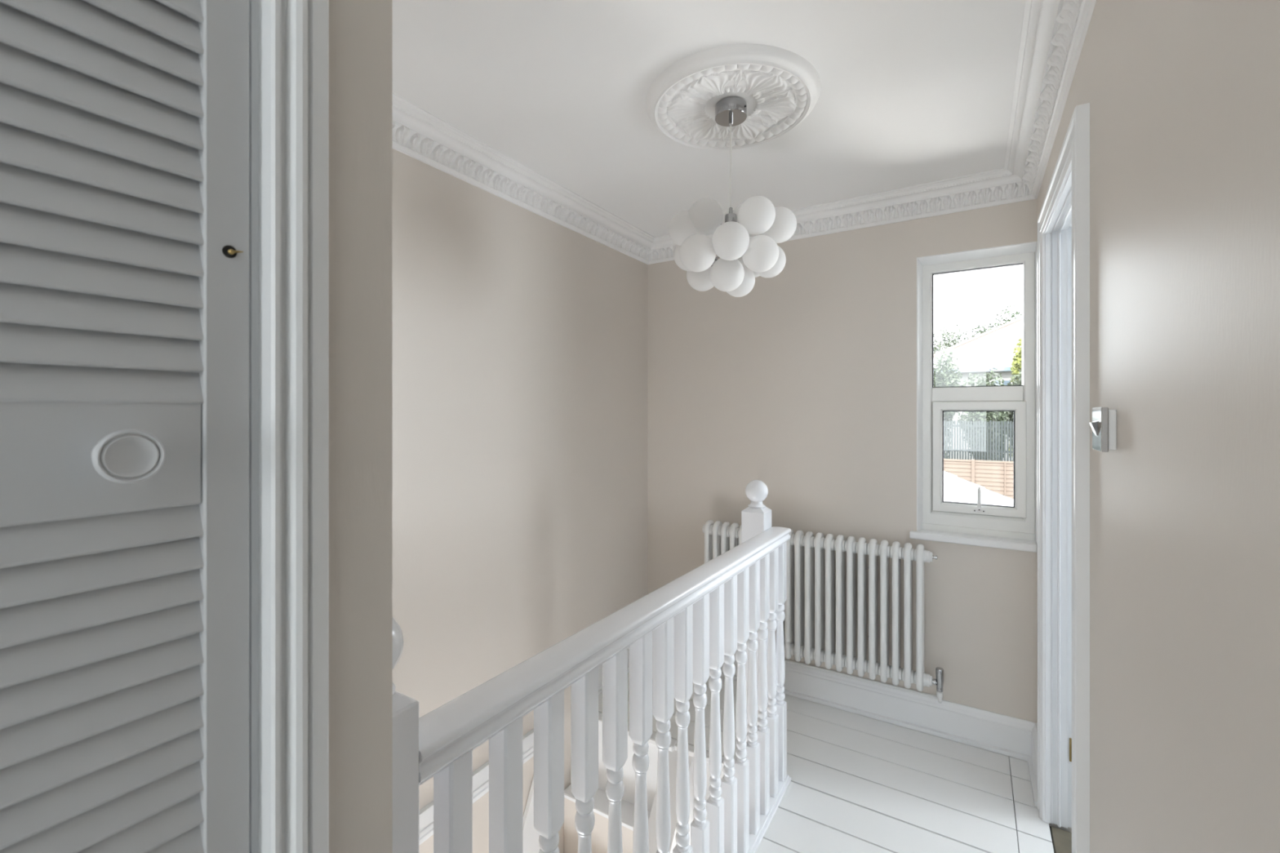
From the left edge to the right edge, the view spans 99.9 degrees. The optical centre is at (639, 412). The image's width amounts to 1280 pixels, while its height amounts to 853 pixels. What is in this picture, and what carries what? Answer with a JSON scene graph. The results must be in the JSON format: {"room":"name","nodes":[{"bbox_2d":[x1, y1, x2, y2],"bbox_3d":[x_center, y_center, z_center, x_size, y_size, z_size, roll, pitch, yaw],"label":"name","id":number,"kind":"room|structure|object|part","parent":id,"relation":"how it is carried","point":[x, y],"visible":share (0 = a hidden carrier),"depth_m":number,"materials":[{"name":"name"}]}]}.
{"room":"stair landing","nodes":[
{"label":"stair landing","id":0,"kind":"room"},
{"bbox_2d":[328,0,392,852],"bbox_3d":[-1.032,1.502,0.477,1.216,5.076,0.964,0,0,32],"label":"wall","id":1,"kind":"structure","parent":0,"point":[361,31],"depth_m":0.54,"materials":[{"name":"beige paint"}]},
{"bbox_2d":[0,0,249,852],"bbox_3d":[-0.452,0.395,0.269,0.064,1.990,0.451,0,0,32],"label":"door","id":2,"kind":"structure","parent":1,"relation":"in","point":[125,124],"depth_m":0.40,"materials":[{"name":"grey paint"}]},
{"bbox_3d":[-0.466,0.033,0.279,0.024,0.082,0.384,0,0,32],"label":"rail","id":3,"kind":"part","parent":2,"relation":"part of","materials":[{"name":"grey paint"}]},
{"bbox_3d":[-0.367,0.030,0.381,0.036,0.037,0.037,0,0,32],"label":"round knob","id":4,"kind":"part","parent":2,"relation":"part of","materials":[{"name":"grey paint"}]},
{"bbox_2d":[249,0,328,852],"bbox_3d":[-0.484,0.377,0.287,0.114,2.085,0.569,0,0,32],"label":"trim","id":5,"kind":"structure","parent":1,"relation":"attached to","point":[289,39],"depth_m":0.47,"materials":[{"name":"white wood"}]},
{"bbox_2d":[392,148,647,852],"bbox_3d":[-0.693,1.477,2.177,0.200,5.126,2.483,0,0,32],"label":"wall","id":6,"kind":"structure","parent":0,"point":[520,335],"depth_m":2.19,"materials":[{"name":"beige paint"}]},
{"bbox_2d":[418,728,533,845],"bbox_3d":[-0.799,1.435,1.792,0.026,0.105,1.516,0,0,32],"label":"trim","id":7,"kind":"structure","parent":6,"relation":"attached to","point":[481,775],"depth_m":2.06,"materials":[{"name":"white wood"}]},
{"bbox_2d":[598,646,629,694],"bbox_3d":[-0.118,1.345,2.883,0.034,0.150,0.677,0,0,32],"label":"baseboard","id":8,"kind":"structure","parent":6,"relation":"attached to","point":[600,668],"depth_m":2.75,"materials":[{"name":"white wood"}]},
{"bbox_2d":[392,0,1025,236],"bbox_3d":[0.818,-1.046,-0.578,6.800,0.120,6.080,0,0,32],"label":"ceiling","id":9,"kind":"structure","parent":0,"point":[913,92],"depth_m":1.62,"materials":[{"name":"white paint"}]},
{"bbox_2d":[644,44,821,150],"bbox_3d":[0.289,-0.969,1.709,0.544,0.034,0.544,0,0,32],"label":"ceiling rose","id":10,"kind":"object","parent":9,"relation":"attached to","point":[780,88],"visible":0.95,"depth_m":1.63,"materials":[{"name":"white paint"}]},
{"bbox_2d":[668,96,796,297],"bbox_3d":[0.298,-0.686,1.739,0.403,0.580,0.372,0,0,-13],"label":"pendant light","id":11,"kind":"object","parent":10,"relation":"hanging from","point":[742,260],"visible":1,"depth_m":1.67,"materials":[{"name":"white glass"}]},
{"bbox_3d":[0.166,-0.526,1.782,0.111,0.111,0.111,0,0,32],"label":"glass globe","id":12,"kind":"part","parent":11,"relation":"part of","materials":[{"name":"white glass"}]},
{"bbox_3d":[0.148,-0.594,1.738,0.111,0.111,0.111,0,0,32],"label":"glass globe","id":13,"kind":"part","parent":11,"relation":"part of","materials":[{"name":"white glass"}]},
{"bbox_3d":[0.175,-0.483,1.626,0.111,0.111,0.111,0,0,32],"label":"glass globe","id":14,"kind":"part","parent":11,"relation":"part of","materials":[{"name":"white glass"}]},
{"bbox_3d":[0.216,-0.476,1.854,0.111,0.111,0.111,0,0,32],"label":"glass globe","id":15,"kind":"part","parent":11,"relation":"part of","materials":[{"name":"white glass"}]},
{"bbox_3d":[0.208,-0.622,1.706,0.111,0.111,0.111,0,0,32],"label":"glass globe","id":16,"kind":"part","parent":11,"relation":"part of","materials":[{"name":"white glass"}]},
{"bbox_3d":[0.265,-0.512,1.764,0.023,0.043,0.121,0,0,-30],"label":"globe arm","id":17,"kind":"part","parent":11,"relation":"part of","materials":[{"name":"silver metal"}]},
{"bbox_3d":[0.283,-0.451,1.750,0.111,0.111,0.111,0,0,32],"label":"glass globe","id":18,"kind":"part","parent":11,"relation":"part of","materials":[{"name":"white glass"}]},
{"bbox_3d":[0.311,-0.630,1.831,0.111,0.111,0.111,0,0,32],"label":"glass globe","id":19,"kind":"part","parent":11,"relation":"part of","materials":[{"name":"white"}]},
{"bbox_3d":[0.269,-0.510,1.598,0.111,0.111,0.111,0,0,32],"label":"glass globe","id":20,"kind":"part","parent":11,"relation":"part of","materials":[{"name":"white glass"}]},
{"bbox_3d":[0.340,-0.455,1.851,0.111,0.111,0.111,0,0,32],"label":"glass globe","id":21,"kind":"part","parent":11,"relation":"part of","materials":[{"name":"white glass"}]},
{"bbox_3d":[0.355,-0.635,1.768,0.111,0.111,0.111,0,0,32],"label":"glass globe","id":22,"kind":"part","parent":11,"relation":"part of","materials":[{"name":"white glass"}]},
{"bbox_3d":[0.394,-0.528,1.873,0.111,0.111,0.111,0,0,32],"label":"glass globe","id":23,"kind":"part","parent":11,"relation":"part of","materials":[{"name":"white glass"}]},
{"bbox_3d":[0.352,-0.596,1.624,0.111,0.111,0.111,0,0,32],"label":"glass globe","id":24,"kind":"part","parent":11,"relation":"part of","materials":[{"name":"white glass"}]},
{"bbox_3d":[0.370,-0.489,1.653,0.111,0.111,0.111,0,0,32],"label":"glass globe","id":25,"kind":"part","parent":11,"relation":"part of","materials":[{"name":"white glass"}]},
{"bbox_3d":[0.433,-0.510,1.805,0.111,0.111,0.111,0,0,32],"label":"glass globe","id":26,"kind":"part","parent":11,"relation":"part of","materials":[{"name":"white glass"}]},
{"bbox_3d":[0.449,-0.606,1.736,0.111,0.111,0.111,0,0,32],"label":"glass globe","id":27,"kind":"part","parent":11,"relation":"part of","materials":[{"name":"white glass"}]},
{"bbox_2d":[598,671,1054,852],"bbox_3d":[-0.840,1.570,0.303,2.853,0.300,5.824,0,0,32],"label":"floor","id":28,"kind":"structure","parent":0,"point":[859,784],"depth_m":2.02,"materials":[{"name":"white paint"}]},
{"bbox_2d":[392,480,791,852],"bbox_3d":[0.058,0.985,1.386,0.168,1.470,1.729,0,0,32],"label":"balustrade","id":29,"kind":"object","parent":28,"relation":"on","point":[680,634],"visible":0.91,"depth_m":1.19,"materials":[{"name":"white wood"}]},
{"bbox_3d":[-0.344,1.036,0.672,0.092,1.368,0.092,0,0,32],"label":"newel post","id":30,"kind":"part","parent":29,"relation":"part of","materials":[{"name":"white wood"}]},
{"bbox_3d":[0.121,0.467,1.401,0.076,0.071,1.636,0,0,32],"label":"handrail","id":31,"kind":"part","parent":29,"relation":"part of","materials":[{"name":"white wood"}]},
{"bbox_3d":[0.456,1.042,2.102,0.092,1.356,0.092,0,0,32],"label":"newel post","id":32,"kind":"part","parent":29,"relation":"part of","materials":[{"name":"white wood"}]},
{"bbox_3d":[0.123,1.411,1.400,0.072,0.017,1.636,0,0,32],"label":"rail","id":33,"kind":"part","parent":29,"relation":"part of","materials":[{"name":"white wood"}]},
{"bbox_2d":[1050,826,1071,852],"bbox_3d":[1.374,1.453,1.477,0.325,0.054,0.692,0,0,32],"label":"threshold","id":34,"kind":"object","parent":28,"relation":"on","point":[1062,839],"visible":0.5,"depth_m":1.79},
{"bbox_2d":[647,199,1036,722],"bbox_3d":[2.593,1.477,1.750,6.236,5.126,0.253,0,0,32],"label":"wall","id":35,"kind":"structure","parent":0,"point":[802,384],"depth_m":2.63,"materials":[{"name":"beige paint"}]},
{"bbox_2d":[702,520,943,702],"bbox_3d":[0.819,0.921,2.619,1.154,0.696,0.138,0,0,32],"label":"radiator","id":36,"kind":"object","parent":35,"relation":"attached to","point":[720,538],"visible":0.68,"depth_m":2.48,"materials":[{"name":"white metal"}]},
{"bbox_2d":[720,649,1036,760],"bbox_3d":[0.827,1.345,2.676,1.859,0.150,0.034,0,0,32],"label":"baseboard","id":37,"kind":"structure","parent":35,"relation":"attached to","point":[1002,734],"depth_m":2.42,"materials":[{"name":"white wood"}]},
{"bbox_2d":[909,528,1037,552],"bbox_3d":[1.438,0.550,2.341,0.465,0.031,0.109,0,0,32],"label":"window sill","id":38,"kind":"structure","parent":35,"relation":"attached to","point":[1020,544],"depth_m":2.30,"materials":[{"name":"white wood"}]},
{"bbox_2d":[916,241,1036,542],"bbox_3d":[1.472,-0.074,2.369,0.440,1.256,0.126,0,0,32],"label":"window frame","id":39,"kind":"structure","parent":35,"relation":"in","point":[1026,247],"depth_m":2.43,"materials":[{"name":"white paint"}]},
{"bbox_2d":[922,252,1035,540],"bbox_3d":[1.488,-0.068,2.383,0.425,1.222,0.089,0,0,32],"label":"window","id":40,"kind":"structure","parent":39,"relation":"attached to","point":[1017,521],"depth_m":2.36,"materials":[{"name":"white plastic"}]},
{"bbox_3d":[1.480,0.379,2.346,0.047,0.115,0.016,0,0,32],"label":"handle","id":41,"kind":"part","parent":40,"relation":"part of","materials":[{"name":"white plastic"}]},
{"bbox_3d":[1.494,0.198,2.379,0.349,0.494,0.055,0,0,32],"label":"opening sash","id":42,"kind":"part","parent":40,"relation":"part of","materials":[{"name":"white plastic"}]},
{"bbox_2d":[1036,0,1279,852],"bbox_3d":[0.164,0.177,-0.262,0.110,2.526,5.727,0,0,32],"label":"wall","id":43,"kind":"structure","parent":0,"point":[1183,96],"depth_m":0.66,"materials":[{"name":"beige paint"}]},
{"bbox_2d":[392,0,1096,264],"bbox_3d":[-0.673,-0.931,0.256,1.859,0.110,5.727,0,0,32],"label":"trim","id":44,"kind":"structure","parent":43,"relation":"attached to","point":[1054,32],"depth_m":2.08,"materials":[{"name":"white paint"}]},
{"bbox_2d":[1027,723,1037,806],"bbox_3d":[1.525,1.345,2.070,0.034,0.150,0.328,0,0,32],"label":"baseboard","id":45,"kind":"structure","parent":43,"relation":"attached to","point":[1033,760],"depth_m":2.08,"materials":[{"name":"white wood"}]},
{"bbox_2d":[1037,102,1089,852],"bbox_3d":[1.268,0.362,1.542,0.138,2.116,0.844,0,0,32],"label":"door frame","id":46,"kind":"structure","parent":43,"relation":"in","point":[1064,217],"depth_m":1.84,"materials":[{"name":"white wood"}]},
{"bbox_2d":[1089,407,1116,452],"bbox_3d":[0.876,0.031,1.022,0.032,0.082,0.088,0,0,32],"label":"light switch","id":47,"kind":"object","parent":43,"relation":"attached to","point":[1104,424],"visible":1,"depth_m":0.99,"materials":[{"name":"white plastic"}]},
{"bbox_3d":[0.875,0.031,1.022,0.010,0.082,0.088,0,0,32],"label":"plate","id":48,"kind":"part","parent":47,"relation":"part of","materials":[{"name":"silver metal"}]},
{"bbox_3d":[0.002,4.090,1.250,2.359,0.100,3.327,0,0,32],"label":"floor","id":49,"kind":"structure","parent":0,"visible":0},
{"bbox_2d":[522,711,724,852],"bbox_3d":[-0.318,2.720,1.767,0.865,2.600,1.469,0,0,32],"label":"staircase","id":50,"kind":"structure","parent":49,"relation":"on","point":[599,835],"depth_m":2.37,"materials":[{"name":"white paint"}]},
{"label":"outside","id":51,"kind":"structure","parent":0,"visible":0},
{"bbox_3d":[24.495,4.520,39.525,120.000,0.200,87.000,0,0,32],"label":"ground","id":52,"kind":"structure","parent":51,"visible":0},
{"bbox_2d":[933,350,963,458],"bbox_3d":[12.625,-0.209,22.861,2.064,4.994,1.649,0,0,-34],"label":"bush","id":53,"kind":"object","parent":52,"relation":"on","point":[947,373],"visible":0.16,"depth_m":22.59,"materials":[{"name":"green plant"}]},
{"bbox_2d":[933,321,977,353],"bbox_3d":[24.060,-1.296,41.630,4.835,11.437,5.305,0,0,32],"label":"tree","id":54,"kind":"object","parent":52,"relation":"on","point":[946,343],"visible":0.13,"depth_m":41.45,"materials":[{"name":"green plant"}]},
{"bbox_2d":[933,316,1022,461],"bbox_3d":[26.077,-1.485,29.721,20.349,11.810,11.392,0,0,32],"label":"sky","id":55,"kind":"structure","parent":52,"relation":"on","point":[992,348],"depth_m":29.08,"materials":[{"name":"grey"}]},
{"bbox_2d":[943,471,1013,506],"bbox_3d":[2.751,2.114,4.795,4.825,4.612,4.950,0,0,32],"label":"roof","id":56,"kind":"structure","parent":52,"relation":"on","point":[956,489],"depth_m":6.01,"materials":[{"name":"grey"}]},
{"bbox_2d":[943,420,1013,461],"bbox_3d":[12.557,2.150,19.312,17.000,3.740,0.060,0,0,32],"label":"slatted screen","id":57,"kind":"object","parent":52,"relation":"on","point":[953,425],"visible":0.07,"depth_m":19.47,"materials":[{"name":"grey wood"}]},
{"bbox_3d":[12.562,1.385,19.321,17.000,1.870,0.040,0,0,32],"label":"cross rail","id":58,"kind":"part","parent":57,"relation":"part of","materials":[{"name":"grey wood"}]},
{"bbox_2d":[943,458,1013,499],"bbox_3d":[12.319,3.020,18.236,20.130,2.800,0.120,0,0,32],"label":"fence","id":59,"kind":"object","parent":52,"relation":"on","point":[997,477],"visible":0.04,"depth_m":18.47,"materials":[{"name":"beige wood"}]},
{"bbox_3d":[10.803,2.630,19.169,1.730,1.980,0.070,0,0,32],"label":"panel","id":60,"kind":"part","parent":59,"relation":"part of","materials":[{"name":"beige wood"}]},
{"bbox_3d":[11.584,3.020,18.692,0.100,2.800,0.120,0,0,32],"label":"post","id":61,"kind":"part","parent":59,"relation":"part of","materials":[{"name":"beige wood"}]},
{"bbox_3d":[12.359,2.630,18.205,1.730,1.980,0.070,0,0,32],"label":"panel","id":62,"kind":"part","parent":59,"relation":"part of","materials":[{"name":"beige wood"}]},
{"bbox_2d":[957,368,1008,461],"bbox_3d":[13.543,0.514,21.086,1.838,4.518,1.766,0,0,-14],"label":"bush","id":63,"kind":"object","parent":52,"relation":"on","point":[972,416],"visible":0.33,"depth_m":20.73,"materials":[{"name":"green plant"}]},
{"bbox_2d":[967,302,1022,338],"bbox_3d":[31.188,-2.477,47.095,5.318,13.797,5.026,0,0,32],"label":"tree","id":64,"kind":"object","parent":52,"relation":"on","point":[980,331],"visible":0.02,"depth_m":46.41,"materials":[{"name":"green plant"}]},
{"bbox_2d":[1003,367,1022,448],"bbox_3d":[15.354,-0.031,21.118,1.571,3.895,2.088,0,0,-26],"label":"bush","id":65,"kind":"object","parent":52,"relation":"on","point":[1015,382],"visible":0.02,"depth_m":21.31,"materials":[{"name":"green plant"}]},
{"bbox_2d":[1008,337,1022,461],"bbox_3d":[16.979,0.500,23.509,1.672,7.848,1.526,0,0,5],"label":"conifer","id":66,"kind":"object","parent":52,"relation":"on","point":[1017,362],"visible":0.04,"depth_m":23.51,"materials":[{"name":"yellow plant"}]}
]}

